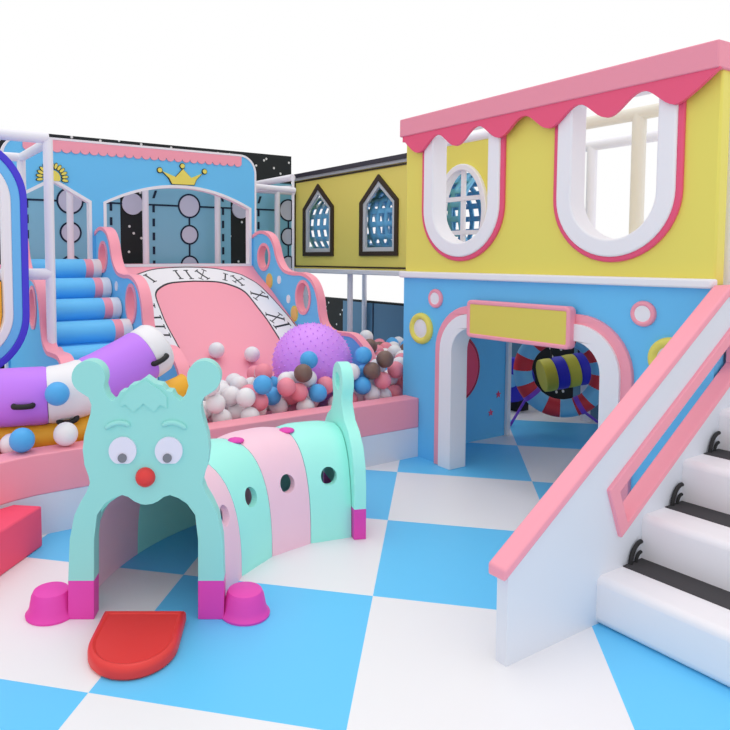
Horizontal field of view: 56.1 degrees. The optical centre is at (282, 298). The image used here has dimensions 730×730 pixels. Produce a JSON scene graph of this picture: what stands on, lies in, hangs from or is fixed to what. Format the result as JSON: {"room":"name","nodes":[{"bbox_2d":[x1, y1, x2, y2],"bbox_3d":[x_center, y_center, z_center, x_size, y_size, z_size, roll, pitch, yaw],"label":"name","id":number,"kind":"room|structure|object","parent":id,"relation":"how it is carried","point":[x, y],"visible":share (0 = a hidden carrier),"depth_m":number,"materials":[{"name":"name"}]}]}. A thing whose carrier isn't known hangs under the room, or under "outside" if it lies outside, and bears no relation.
{"room":"indoor playground","nodes":[
{"label":"indoor playground","id":0,"kind":"room"},
{"bbox_2d":[0,134,291,368],"bbox_3d":[-2.423,-0.404,8.359,5.960,3.140,0.099,-2,4,-32],"label":"wall","id":1,"kind":"structure","parent":0,"point":[181,221],"depth_m":8.89,"materials":[{"name":"blue"}]},
{"bbox_2d":[0,404,729,729],"bbox_3d":[-0.969,1.410,4.855,9.800,0.050,12.100,-2,4,-32],"label":"floor","id":2,"kind":"structure","parent":0,"point":[393,628],"depth_m":2.94,"materials":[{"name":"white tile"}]},
{"bbox_2d":[0,505,41,575],"bbox_3d":[-2.119,1.372,3.097,1.011,0.240,1.972,1,4,13],"label":"step block","id":3,"kind":"object","parent":2,"relation":"on","point":[20,525],"visible":1,"depth_m":3.75,"materials":[{"name":"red plastic"}]},
{"bbox_2d":[0,128,56,343],"bbox_3d":[-2.849,0.037,5.238,1.906,2.642,1.032,-2,4,-32],"label":"frame","id":4,"kind":"object","parent":2,"relation":"on","point":[42,140],"visible":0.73,"depth_m":5.26,"materials":[{"name":"white metal"}]},
{"bbox_2d":[0,150,29,367],"bbox_3d":[-2.514,-0.287,4.745,1.373,1.750,0.127,-2,4,-32],"label":"portal","id":5,"kind":"object","parent":4,"relation":"attached to","point":[14,300],"visible":1,"depth_m":5.00,"materials":[{"name":"blue plastic"}]},
{"bbox_2d":[11,241,157,379],"bbox_3d":[-1.716,0.321,5.824,0.842,1.964,2.269,-2,4,-32],"label":"steps","id":6,"kind":"structure","parent":2,"relation":"on","point":[87,317],"depth_m":5.95,"materials":[{"name":"blue plastic"}]},
{"bbox_2d":[0,137,255,367],"bbox_3d":[-1.832,-0.220,7.736,2.770,2.850,1.340,-2,4,-32],"label":"castle","id":7,"kind":"object","parent":2,"relation":"on","point":[96,173],"visible":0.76,"depth_m":7.06,"materials":[{"name":"blue plastic"}]},
{"bbox_2d":[66,174,295,270],"bbox_3d":[-0.904,-0.186,8.377,3.180,2.702,1.240,-2,4,-32],"label":"frame","id":8,"kind":"object","parent":2,"relation":"on","point":[265,186],"visible":0.23,"depth_m":8.43,"materials":[{"name":"white metal"}]},
{"bbox_2d":[25,358,365,680],"bbox_3d":[-0.277,0.843,3.776,1.057,1.213,2.350,2,4,32],"label":"tunnel","id":9,"kind":"object","parent":2,"relation":"on","point":[154,467],"visible":1,"depth_m":3.14,"materials":[{"name":"teal plastic"}]},
{"bbox_2d":[0,395,418,534],"bbox_3d":[-0.743,1.084,5.666,6.742,0.500,2.218,-3,4,-37],"label":"pit","id":10,"kind":"object","parent":2,"relation":"on","point":[53,478],"visible":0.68,"depth_m":4.21,"materials":[{"name":"pink plastic"}]},
{"bbox_2d":[0,433,13,453],"bbox_3d":[-1.704,0.918,4.252,0.150,0.150,0.150,-2,4,-32],"label":"ball","id":11,"kind":"object","parent":10,"relation":"in","point":[5,447],"visible":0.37,"depth_m":4.19,"materials":[{"name":"white plastic"}]},
{"bbox_2d":[9,427,34,452],"bbox_3d":[-1.579,0.854,4.097,0.150,0.150,0.150,-2,4,-32],"label":"ball","id":12,"kind":"object","parent":10,"relation":"on","point":[21,440],"visible":1,"depth_m":4.05,"materials":[{"name":"blue plastic"}]},
{"bbox_2d":[53,422,77,445],"bbox_3d":[-1.360,0.845,4.236,0.150,0.150,0.150,-2,4,-32],"label":"ball","id":13,"kind":"object","parent":10,"relation":"on","point":[65,433],"visible":1,"depth_m":4.18,"materials":[{"name":"white plastic"}]},
{"bbox_2d":[0,325,187,447],"bbox_3d":[-1.457,0.598,4.564,1.772,0.796,0.603,-1,4,-18],"label":"roller","id":14,"kind":"object","parent":10,"relation":"in","point":[144,351],"visible":0.61,"depth_m":4.39,"materials":[{"name":"purple plastic"}]},
{"bbox_2d":[45,382,69,405],"bbox_3d":[-1.401,0.588,4.201,0.150,0.150,0.150,-2,4,-32],"label":"ball","id":15,"kind":"object","parent":14,"relation":"on","point":[56,393],"visible":1,"depth_m":4.15,"materials":[{"name":"blue plastic"}]},
{"bbox_2d":[203,401,211,418],"bbox_3d":[-0.610,0.844,5.117,0.150,0.150,0.150,-2,4,-32],"label":"ball","id":16,"kind":"object","parent":10,"relation":"in","point":[207,411],"visible":0.17,"depth_m":5.07,"materials":[{"name":"white plastic"}]},
{"bbox_2d":[212,409,231,421],"bbox_3d":[-0.456,0.895,5.061,0.150,0.150,0.150,-2,4,-32],"label":"ball","id":17,"kind":"object","parent":10,"relation":"on","point":[225,414],"visible":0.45,"depth_m":5.01,"materials":[{"name":"white plastic"}]},
{"bbox_2d":[205,393,225,413],"bbox_3d":[-0.498,0.770,4.987,0.150,0.150,0.150,-2,4,-32],"label":"ball","id":18,"kind":"object","parent":17,"relation":"on","point":[215,404],"visible":0.94,"depth_m":4.93,"materials":[{"name":"white plastic"}]},
{"bbox_2d":[207,384,219,395],"bbox_3d":[-0.533,0.632,4.939,0.150,0.150,0.150,-2,4,-32],"label":"ball","id":19,"kind":"object","parent":18,"relation":"on","point":[214,392],"visible":0.17,"depth_m":4.90,"materials":[{"name":"white plastic"}]},
{"bbox_2d":[228,403,244,418],"bbox_3d":[-0.358,0.884,5.245,0.150,0.150,0.150,-2,4,-32],"label":"ball","id":20,"kind":"object","parent":10,"relation":"on","point":[235,410],"visible":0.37,"depth_m":5.18,"materials":[{"name":"white plastic"}]},
{"bbox_2d":[222,386,238,404],"bbox_3d":[-0.397,0.743,5.207,0.150,0.150,0.150,-2,4,-32],"label":"ball","id":21,"kind":"object","parent":20,"relation":"on","point":[229,393],"visible":0.71,"depth_m":5.15,"materials":[{"name":"white plastic"}]},
{"bbox_2d":[241,384,255,392],"bbox_3d":[-0.274,0.761,5.450,0.150,0.150,0.150,-2,4,-32],"label":"ball","id":22,"kind":"object","parent":10,"relation":"in","point":[250,386],"visible":0.17,"depth_m":5.41,"materials":[{"name":"pink plastic"}]},
{"bbox_2d":[240,407,259,417],"bbox_3d":[-0.249,0.891,5.129,0.150,0.150,0.150,-2,4,-32],"label":"ball","id":23,"kind":"object","parent":10,"relation":"on","point":[249,411],"visible":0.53,"depth_m":5.08,"materials":[{"name":"white plastic"}]},
{"bbox_2d":[236,388,255,407],"bbox_3d":[-0.281,0.744,5.112,0.150,0.150,0.150,-2,4,-32],"label":"ball","id":24,"kind":"object","parent":23,"relation":"on","point":[245,397],"visible":1,"depth_m":5.06,"materials":[{"name":"white plastic"}]},
{"bbox_2d":[251,392,268,410],"bbox_3d":[-0.186,0.791,5.221,0.150,0.150,0.150,-2,4,-32],"label":"ball","id":25,"kind":"object","parent":23,"relation":"on","point":[261,402],"visible":0.63,"depth_m":5.16,"materials":[{"name":"pink plastic"}]},
{"bbox_2d":[253,375,272,394],"bbox_3d":[-0.154,0.655,5.165,0.150,0.150,0.150,-2,4,-32],"label":"ball","id":26,"kind":"object","parent":25,"relation":"on","point":[262,384],"visible":1,"depth_m":5.11,"materials":[{"name":"blue plastic"}]},
{"bbox_2d":[250,406,266,414],"bbox_3d":[-0.204,0.877,5.346,0.150,0.150,0.150,-2,4,-32],"label":"ball","id":27,"kind":"object","parent":10,"relation":"on","point":[263,412],"visible":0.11,"depth_m":5.29,"materials":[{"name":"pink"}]},
{"bbox_2d":[269,398,287,413],"bbox_3d":[-0.035,0.870,5.472,0.150,0.150,0.150,-2,4,-32],"label":"ball","id":28,"kind":"object","parent":10,"relation":"on","point":[282,406],"visible":0.64,"depth_m":5.41,"materials":[{"name":"white plastic"}]},
{"bbox_2d":[266,387,280,405],"bbox_3d":[-0.089,0.770,5.373,0.150,0.150,0.150,-2,4,-32],"label":"ball","id":29,"kind":"object","parent":28,"relation":"on","point":[274,397],"visible":0.54,"depth_m":5.31,"materials":[{"name":"blue plastic"}]},
{"bbox_2d":[282,396,296,404],"bbox_3d":[0.065,0.793,5.554,0.150,0.150,0.150,-2,4,-32],"label":"ball","id":30,"kind":"object","parent":10,"relation":"in","point":[289,400],"visible":0.26,"depth_m":5.50,"materials":[{"name":"pink plastic"}]},
{"bbox_2d":[277,372,295,382],"bbox_3d":[0.029,0.664,5.485,0.150,0.150,0.150,-2,4,-32],"label":"ball","id":31,"kind":"object","parent":30,"relation":"on","point":[284,374],"visible":0.39,"depth_m":5.45,"materials":[{"name":"white plastic"}]},
{"bbox_2d":[296,398,314,409],"bbox_3d":[0.182,0.871,5.445,0.150,0.150,0.150,-2,4,-32],"label":"ball","id":32,"kind":"object","parent":10,"relation":"on","point":[307,403],"visible":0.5,"depth_m":5.39,"materials":[{"name":"white plastic"}]},
{"bbox_2d":[291,383,307,401],"bbox_3d":[0.126,0.742,5.393,0.150,0.150,0.150,-2,4,-32],"label":"ball","id":33,"kind":"object","parent":32,"relation":"on","point":[301,392],"visible":0.79,"depth_m":5.34,"materials":[{"name":"pink plastic"}]},
{"bbox_2d":[277,377,295,396],"bbox_3d":[0.027,0.688,5.293,0.150,0.150,0.150,-2,4,-32],"label":"ball","id":34,"kind":"object","parent":33,"relation":"on","point":[286,387],"visible":1,"depth_m":5.24,"materials":[{"name":"pink plastic"}]},
{"bbox_2d":[294,364,312,382],"bbox_3d":[0.161,0.591,5.394,0.150,0.150,0.150,-2,4,-32],"label":"ball","id":35,"kind":"object","parent":33,"relation":"on","point":[303,373],"visible":1,"depth_m":5.34,"materials":[{"name":"brown plastic"}]},
{"bbox_2d":[309,384,326,401],"bbox_3d":[0.281,0.759,5.462,0.150,0.150,0.150,-2,4,-32],"label":"ball","id":36,"kind":"object","parent":32,"relation":"on","point":[317,392],"visible":1,"depth_m":5.41,"materials":[{"name":"blue plastic"}]},
{"bbox_2d":[300,371,316,387],"bbox_3d":[0.203,0.648,5.527,0.150,0.150,0.150,-2,4,-32],"label":"ball","id":37,"kind":"object","parent":36,"relation":"on","point":[312,381],"visible":0.44,"depth_m":5.47,"materials":[{"name":"white plastic"}]},
{"bbox_2d":[300,351,317,368],"bbox_3d":[0.212,0.500,5.551,0.150,0.150,0.150,-2,4,-32],"label":"ball","id":38,"kind":"object","parent":37,"relation":"on","point":[309,358],"visible":0.88,"depth_m":5.50,"materials":[{"name":"blue plastic"}]},
{"bbox_2d":[306,392,318,407],"bbox_3d":[0.231,0.855,5.707,0.150,0.150,0.150,-2,4,-32],"label":"ball","id":39,"kind":"object","parent":10,"relation":"in","point":[315,403],"visible":0.12,"depth_m":5.65,"materials":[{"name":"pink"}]},
{"bbox_2d":[328,396,332,405],"bbox_3d":[0.446,0.863,5.586,0.150,0.150,0.150,-2,4,-32],"label":"ball","id":40,"kind":"object","parent":10,"relation":"on","point":[330,400],"visible":0.19,"depth_m":5.55,"materials":[{"name":"white plastic"}]},
{"bbox_2d":[317,376,332,393],"bbox_3d":[0.351,0.712,5.585,0.150,0.150,0.150,-2,4,-32],"label":"ball","id":41,"kind":"object","parent":40,"relation":"on","point":[326,381],"visible":0.62,"depth_m":5.53,"materials":[{"name":"pink plastic"}]},
{"bbox_2d":[353,392,357,401],"bbox_3d":[0.561,0.853,5.745,0.150,0.150,0.150,-2,4,-32],"label":"ball","id":42,"kind":"object","parent":10,"relation":"on","point":[355,398],"visible":0.23,"depth_m":5.70,"materials":[{"name":"pink plastic"}]},
{"bbox_2d":[353,390,364,400],"bbox_3d":[0.663,0.842,5.916,0.150,0.150,0.150,-2,4,-32],"label":"ball","id":43,"kind":"object","parent":10,"relation":"on","point":[360,397],"visible":0.15,"depth_m":5.85,"materials":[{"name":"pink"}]},
{"bbox_2d":[363,385,379,399],"bbox_3d":[0.760,0.815,5.806,0.150,0.150,0.150,-2,4,-32],"label":"ball","id":44,"kind":"object","parent":10,"relation":"in","point":[374,393],"visible":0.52,"depth_m":5.75,"materials":[{"name":"white plastic"}]},
{"bbox_2d":[354,377,370,394],"bbox_3d":[0.670,0.733,5.717,0.150,0.150,0.150,-2,4,-32],"label":"ball","id":45,"kind":"object","parent":44,"relation":"on","point":[362,385],"visible":0.96,"depth_m":5.67,"materials":[{"name":"blue plastic"}]},
{"bbox_2d":[350,363,359,379],"bbox_3d":[0.576,0.616,5.712,0.150,0.150,0.150,-2,4,-32],"label":"ball","id":46,"kind":"object","parent":45,"relation":"on","point":[356,371],"visible":0.43,"depth_m":5.66,"materials":[{"name":"white plastic"}]},
{"bbox_2d":[363,362,380,379],"bbox_3d":[0.753,0.609,5.738,0.150,0.150,0.150,-2,4,-32],"label":"ball","id":47,"kind":"object","parent":45,"relation":"on","point":[371,370],"visible":1,"depth_m":5.68,"materials":[{"name":"brown plastic"}]},
{"bbox_2d":[355,347,371,363],"bbox_3d":[0.685,0.480,5.775,0.150,0.150,0.150,-2,4,-32],"label":"ball","id":48,"kind":"object","parent":47,"relation":"on","point":[363,355],"visible":1,"depth_m":5.72,"materials":[{"name":"blue plastic"}]},
{"bbox_2d":[374,372,390,388],"bbox_3d":[0.855,0.699,5.811,0.150,0.150,0.150,-2,4,-32],"label":"ball","id":49,"kind":"object","parent":44,"relation":"on","point":[383,381],"visible":0.84,"depth_m":5.76,"materials":[{"name":"pink plastic"}]},
{"bbox_2d":[376,351,393,367],"bbox_3d":[0.875,0.517,5.813,0.150,0.150,0.150,-2,4,-32],"label":"ball","id":50,"kind":"object","parent":49,"relation":"on","point":[384,359],"visible":1,"depth_m":5.76,"materials":[{"name":"brown plastic"}]},
{"bbox_2d":[378,388,391,397],"bbox_3d":[0.874,0.843,5.905,0.150,0.150,0.150,-2,4,-32],"label":"ball","id":51,"kind":"object","parent":10,"relation":"on","point":[384,393],"visible":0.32,"depth_m":5.85,"materials":[{"name":"white plastic"}]},
{"bbox_2d":[388,385,402,396],"bbox_3d":[0.992,0.836,6.019,0.150,0.150,0.150,-2,4,-32],"label":"ball","id":52,"kind":"object","parent":10,"relation":"on","point":[396,390],"visible":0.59,"depth_m":5.96,"materials":[{"name":"pink plastic"}]},
{"bbox_2d":[385,370,397,385],"bbox_3d":[0.961,0.709,6.094,0.150,0.150,0.150,-2,4,-32],"label":"ball","id":53,"kind":"object","parent":52,"relation":"on","point":[393,380],"visible":0.25,"depth_m":6.04,"materials":[{"name":"white plastic"}]},
{"bbox_2d":[387,361,402,377],"bbox_3d":[0.994,0.624,5.974,0.150,0.150,0.150,-2,4,-32],"label":"ball","id":54,"kind":"object","parent":53,"relation":"on","point":[395,370],"visible":0.85,"depth_m":5.92,"materials":[{"name":"pink plastic"}]},
{"bbox_2d":[395,377,402,389],"bbox_3d":[1.079,0.786,6.167,0.150,0.150,0.150,-2,4,-32],"label":"ball","id":55,"kind":"object","parent":10,"relation":"in","point":[399,382],"visible":0.15,"depth_m":6.11,"materials":[{"name":"pink plastic"}]},
{"bbox_2d":[393,357,402,364],"bbox_3d":[1.061,0.600,6.159,0.150,0.150,0.150,-2,4,-32],"label":"ball","id":56,"kind":"object","parent":55,"relation":"on","point":[399,359],"visible":0.12,"depth_m":6.11,"materials":[{"name":"white plastic"}]},
{"bbox_3d":[-0.117,0.859,5.640,0.150,0.150,0.150,-2,4,-32],"label":"ball","id":57,"kind":"object","parent":10,"relation":"in","visible":0},
{"bbox_2d":[270,376,277,387],"bbox_3d":[-0.086,0.715,5.614,0.150,0.150,0.150,-2,4,-32],"label":"ball","id":58,"kind":"object","parent":57,"relation":"on","point":[274,379],"visible":0.21,"depth_m":5.56,"materials":[{"name":"blue plastic"}]},
{"bbox_2d":[254,363,272,377],"bbox_3d":[-0.160,0.601,5.549,0.150,0.150,0.150,-2,4,-32],"label":"ball","id":59,"kind":"object","parent":58,"relation":"on","point":[263,368],"visible":0.72,"depth_m":5.50,"materials":[{"name":"pink plastic"}]},
{"bbox_3d":[0.935,0.577,6.559,0.150,0.150,0.150,-2,4,-32],"label":"ball","id":60,"kind":"object","parent":10,"relation":"in","visible":0},
{"bbox_2d":[366,339,376,351],"bbox_3d":[0.842,0.461,6.581,0.150,0.150,0.150,-2,4,-32],"label":"ball","id":61,"kind":"object","parent":60,"relation":"on","point":[371,342],"visible":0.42,"depth_m":6.53,"materials":[{"name":"brown plastic"}]},
{"bbox_3d":[-0.396,0.861,5.609,0.150,0.150,0.150,-2,4,-32],"label":"ball","id":62,"kind":"object","parent":10,"relation":"in","visible":0},
{"bbox_2d":[230,376,247,389],"bbox_3d":[-0.364,0.710,5.599,0.150,0.150,0.150,-2,4,-32],"label":"ball","id":63,"kind":"object","parent":62,"relation":"on","point":[239,382],"visible":0.62,"depth_m":5.54,"materials":[{"name":"white plastic"}]},
{"bbox_3d":[1.344,0.655,7.777,0.150,0.150,0.150,-2,4,-32],"label":"ball","id":64,"kind":"object","parent":10,"relation":"in","visible":0},
{"bbox_2d":[395,337,402,345],"bbox_3d":[1.329,0.507,7.803,0.150,0.150,0.150,-2,4,-32],"label":"ball","id":65,"kind":"object","parent":64,"relation":"on","point":[400,339],"visible":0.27,"depth_m":7.75,"materials":[{"name":"white plastic"}]},
{"bbox_3d":[1.011,0.655,7.126,0.150,0.150,0.150,-2,4,-32],"label":"ball","id":66,"kind":"object","parent":10,"relation":"in","visible":0},
{"bbox_2d":[380,342,391,348],"bbox_3d":[1.088,0.530,7.155,0.150,0.150,0.150,-2,4,-32],"label":"ball","id":67,"kind":"object","parent":66,"relation":"on","point":[387,345],"visible":0.33,"depth_m":7.11,"materials":[{"name":"pink plastic"}]},
{"bbox_3d":[0.927,0.536,7.088,0.150,0.150,0.150,-2,4,-32],"label":"ball","id":68,"kind":"object","parent":66,"relation":"on","visible":0},
{"bbox_2d":[360,330,372,338],"bbox_3d":[0.875,0.401,7.129,0.150,0.150,0.150,-2,4,-32],"label":"ball","id":69,"kind":"object","parent":68,"relation":"on","point":[366,334],"visible":0.49,"depth_m":7.08,"materials":[{"name":"white plastic"}]},
{"bbox_3d":[-0.408,0.871,5.453,0.150,0.150,0.150,-2,4,-32],"label":"ball","id":70,"kind":"object","parent":10,"relation":"in","visible":0},
{"bbox_2d":[219,383,228,394],"bbox_3d":[-0.481,0.746,5.413,0.150,0.150,0.150,-2,4,-32],"label":"ball","id":71,"kind":"object","parent":70,"relation":"on","point":[223,386],"visible":0.21,"depth_m":5.36,"materials":[{"name":"white plastic"}]},
{"bbox_3d":[-0.203,0.849,5.810,0.150,0.150,0.150,-2,4,-32],"label":"ball","id":72,"kind":"object","parent":10,"relation":"in","visible":0},
{"bbox_2d":[246,377,254,384],"bbox_3d":[-0.265,0.735,5.734,0.150,0.150,0.150,-2,4,-32],"label":"ball","id":73,"kind":"object","parent":72,"relation":"on","point":[250,380],"visible":0.18,"depth_m":5.69,"materials":[{"name":"white plastic"}]},
{"bbox_2d":[247,365,256,377],"bbox_3d":[-0.240,0.648,5.854,0.150,0.150,0.150,-2,4,-32],"label":"ball","id":74,"kind":"object","parent":73,"relation":"on","point":[250,372],"visible":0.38,"depth_m":5.80,"materials":[{"name":"pink plastic"}]},
{"bbox_3d":[0.892,0.674,6.866,0.150,0.150,0.150,-2,4,-32],"label":"ball","id":75,"kind":"object","parent":10,"relation":"in","visible":0},
{"bbox_2d":[376,345,383,350],"bbox_3d":[0.955,0.539,6.889,0.150,0.150,0.150,-2,4,-32],"label":"ball","id":76,"kind":"object","parent":75,"relation":"on","point":[379,348],"visible":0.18,"depth_m":6.84,"materials":[{"name":"pink plastic"}]},
{"bbox_2d":[94,227,375,420],"bbox_3d":[-0.545,0.286,6.555,1.924,1.984,2.269,-2,4,-32],"label":"slide","id":77,"kind":"object","parent":2,"relation":"on","point":[239,308],"visible":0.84,"depth_m":6.83,"materials":[{"name":"pink plastic"}]},
{"bbox_2d":[208,342,224,357],"bbox_3d":[-0.613,0.472,6.249,0.150,0.150,0.150,-2,4,-32],"label":"ball","id":78,"kind":"object","parent":77,"relation":"on","point":[216,349],"visible":1,"depth_m":6.20,"materials":[{"name":"white plastic"}]},
{"bbox_2d":[244,346,259,361],"bbox_3d":[-0.291,0.520,6.359,0.150,0.150,0.150,-2,4,-32],"label":"ball","id":79,"kind":"object","parent":77,"relation":"on","point":[251,354],"visible":1,"depth_m":6.31,"materials":[{"name":"white plastic"}]},
{"bbox_2d":[272,322,351,402],"bbox_3d":[0.260,0.568,6.046,0.734,0.734,0.735,-2,4,-32],"label":"ball","id":80,"kind":"object","parent":77,"relation":"on","point":[329,346],"visible":0.62,"depth_m":5.80,"materials":[{"name":"purple plastic"}]},
{"bbox_3d":[-0.382,0.852,5.764,0.150,0.150,0.150,-2,4,-32],"label":"ball","id":81,"kind":"object","parent":77,"relation":"on","visible":0},
{"bbox_2d":[225,373,239,385],"bbox_3d":[-0.419,0.708,5.789,0.150,0.150,0.150,-2,4,-32],"label":"ball","id":82,"kind":"object","parent":81,"relation":"on","point":[231,376],"visible":0.37,"depth_m":5.75,"materials":[{"name":"white plastic"}]},
{"bbox_2d":[290,153,406,331],"bbox_3d":[1.321,-0.293,8.925,1.200,2.850,2.780,-2,4,-32],"label":"wall","id":83,"kind":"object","parent":2,"relation":"on","point":[347,190],"visible":0.62,"depth_m":8.65,"materials":[{"name":"yellow plastic"}]},
{"bbox_2d":[310,173,480,248],"bbox_3d":[1.523,-0.975,8.691,1.030,1.030,3.000,-2,4,-32],"label":"net","id":84,"kind":"object","parent":83,"relation":"in","point":[380,199],"visible":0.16,"depth_m":8.34,"materials":[{"name":"blue fabric"}]},
{"bbox_2d":[511,357,534,411],"bbox_3d":[2.484,0.929,7.383,0.456,0.599,0.349,-1,4,-15],"label":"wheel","id":85,"kind":"object","parent":2,"relation":"on","point":[517,399],"visible":0.22,"depth_m":7.31,"materials":[{"name":"blue plastic"}]},
{"bbox_2d":[399,39,729,500],"bbox_3d":[2.390,-0.133,5.859,2.540,2.905,3.800,-2,4,-32],"label":"playhouse","id":86,"kind":"object","parent":2,"relation":"on","point":[537,269],"visible":0.9,"depth_m":4.57,"materials":[{"name":"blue plastic"}]},
{"bbox_2d":[446,195,479,202],"bbox_3d":[1.819,-1.011,6.824,0.040,0.044,0.530,-2,4,-32],"label":"window grille","id":87,"kind":"object","parent":86,"relation":"attached to","point":[463,198],"depth_m":6.81,"materials":[{"name":"white plastic"}]},
{"bbox_2d":[460,171,466,241],"bbox_3d":[1.819,-0.866,6.833,0.030,0.850,0.044,-2,4,-32],"label":"window grille","id":88,"kind":"object","parent":86,"relation":"attached to","point":[463,200],"depth_m":6.82,"materials":[{"name":"white plastic"}]},
{"bbox_2d":[452,230,478,234],"bbox_3d":[1.819,-0.671,6.845,0.040,0.044,0.530,-2,4,-32],"label":"window grille","id":89,"kind":"object","parent":86,"relation":"attached to","point":[460,232],"depth_m":6.79,"materials":[{"name":"white plastic"}]},
{"bbox_2d":[510,341,599,425],"bbox_3d":[2.693,0.568,6.426,0.964,1.454,0.540,0,4,4],"label":"ring","id":90,"kind":"object","parent":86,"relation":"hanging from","point":[580,404],"visible":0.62,"depth_m":6.36,"materials":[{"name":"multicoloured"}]},
{"bbox_2d":[536,348,590,391],"bbox_3d":[2.839,0.375,6.794,0.524,1.123,0.332,0,4,3],"label":"roll","id":91,"kind":"object","parent":86,"relation":"hanging from","point":[568,370],"visible":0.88,"depth_m":6.69,"materials":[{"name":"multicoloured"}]},
{"bbox_2d":[489,285,729,686],"bbox_3d":[2.609,0.740,2.867,3.090,1.530,1.712,-2,4,-32],"label":"staircase","id":92,"kind":"structure","parent":2,"relation":"on","point":[651,566],"depth_m":3.08,"materials":[{"name":"white plastic"}]},
{"bbox_2d":[308,297,598,419],"bbox_3d":[2.496,0.657,8.290,0.100,1.030,9.480,-2,4,-32],"label":"wall","id":93,"kind":"structure","parent":0,"point":[385,320],"depth_m":9.83,"materials":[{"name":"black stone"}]},
{"bbox_3d":[1.146,0.791,6.749,0.150,0.150,0.150,-2,4,-32],"label":"ball","id":94,"kind":"object","parent":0,"visible":0},
{"bbox_3d":[1.111,0.689,6.854,0.150,0.150,0.150,-2,4,-32],"label":"ball","id":95,"kind":"object","parent":94,"relation":"on","visible":0},
{"bbox_2d":[387,345,400,357],"bbox_3d":[1.132,0.541,6.872,0.150,0.150,0.150,-2,4,-32],"label":"ball","id":96,"kind":"object","parent":95,"relation":"on","point":[393,349],"visible":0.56,"depth_m":6.82,"materials":[{"name":"white plastic"}]},
{"bbox_3d":[0.767,0.759,5.985,0.150,0.150,0.150,-2,4,-32],"label":"ball","id":97,"kind":"object","parent":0,"visible":0},
{"bbox_2d":[358,365,367,378],"bbox_3d":[0.686,0.653,5.915,0.150,0.150,0.150,-2,4,-32],"label":"ball","id":98,"kind":"object","parent":97,"relation":"on","point":[361,367],"visible":0.18,"depth_m":5.85,"materials":[{"name":"blue plastic"}]},
{"bbox_2d":[371,359,385,371],"bbox_3d":[0.824,0.597,5.930,0.150,0.150,0.150,-2,4,-32],"label":"ball","id":99,"kind":"object","parent":97,"relation":"on","point":[373,360],"visible":0.18,"depth_m":5.88,"materials":[{"name":"white"}]},
{"bbox_3d":[1.141,0.617,7.693,0.150,0.150,0.150,-2,4,-32],"label":"ball","id":100,"kind":"object","parent":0,"visible":0},
{"bbox_2d":[386,337,398,343],"bbox_3d":[1.233,0.507,7.648,0.150,0.150,0.150,-2,4,-32],"label":"ball","id":101,"kind":"object","parent":100,"relation":"on","point":[391,339],"visible":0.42,"depth_m":7.61,"materials":[{"name":"blue plastic"}]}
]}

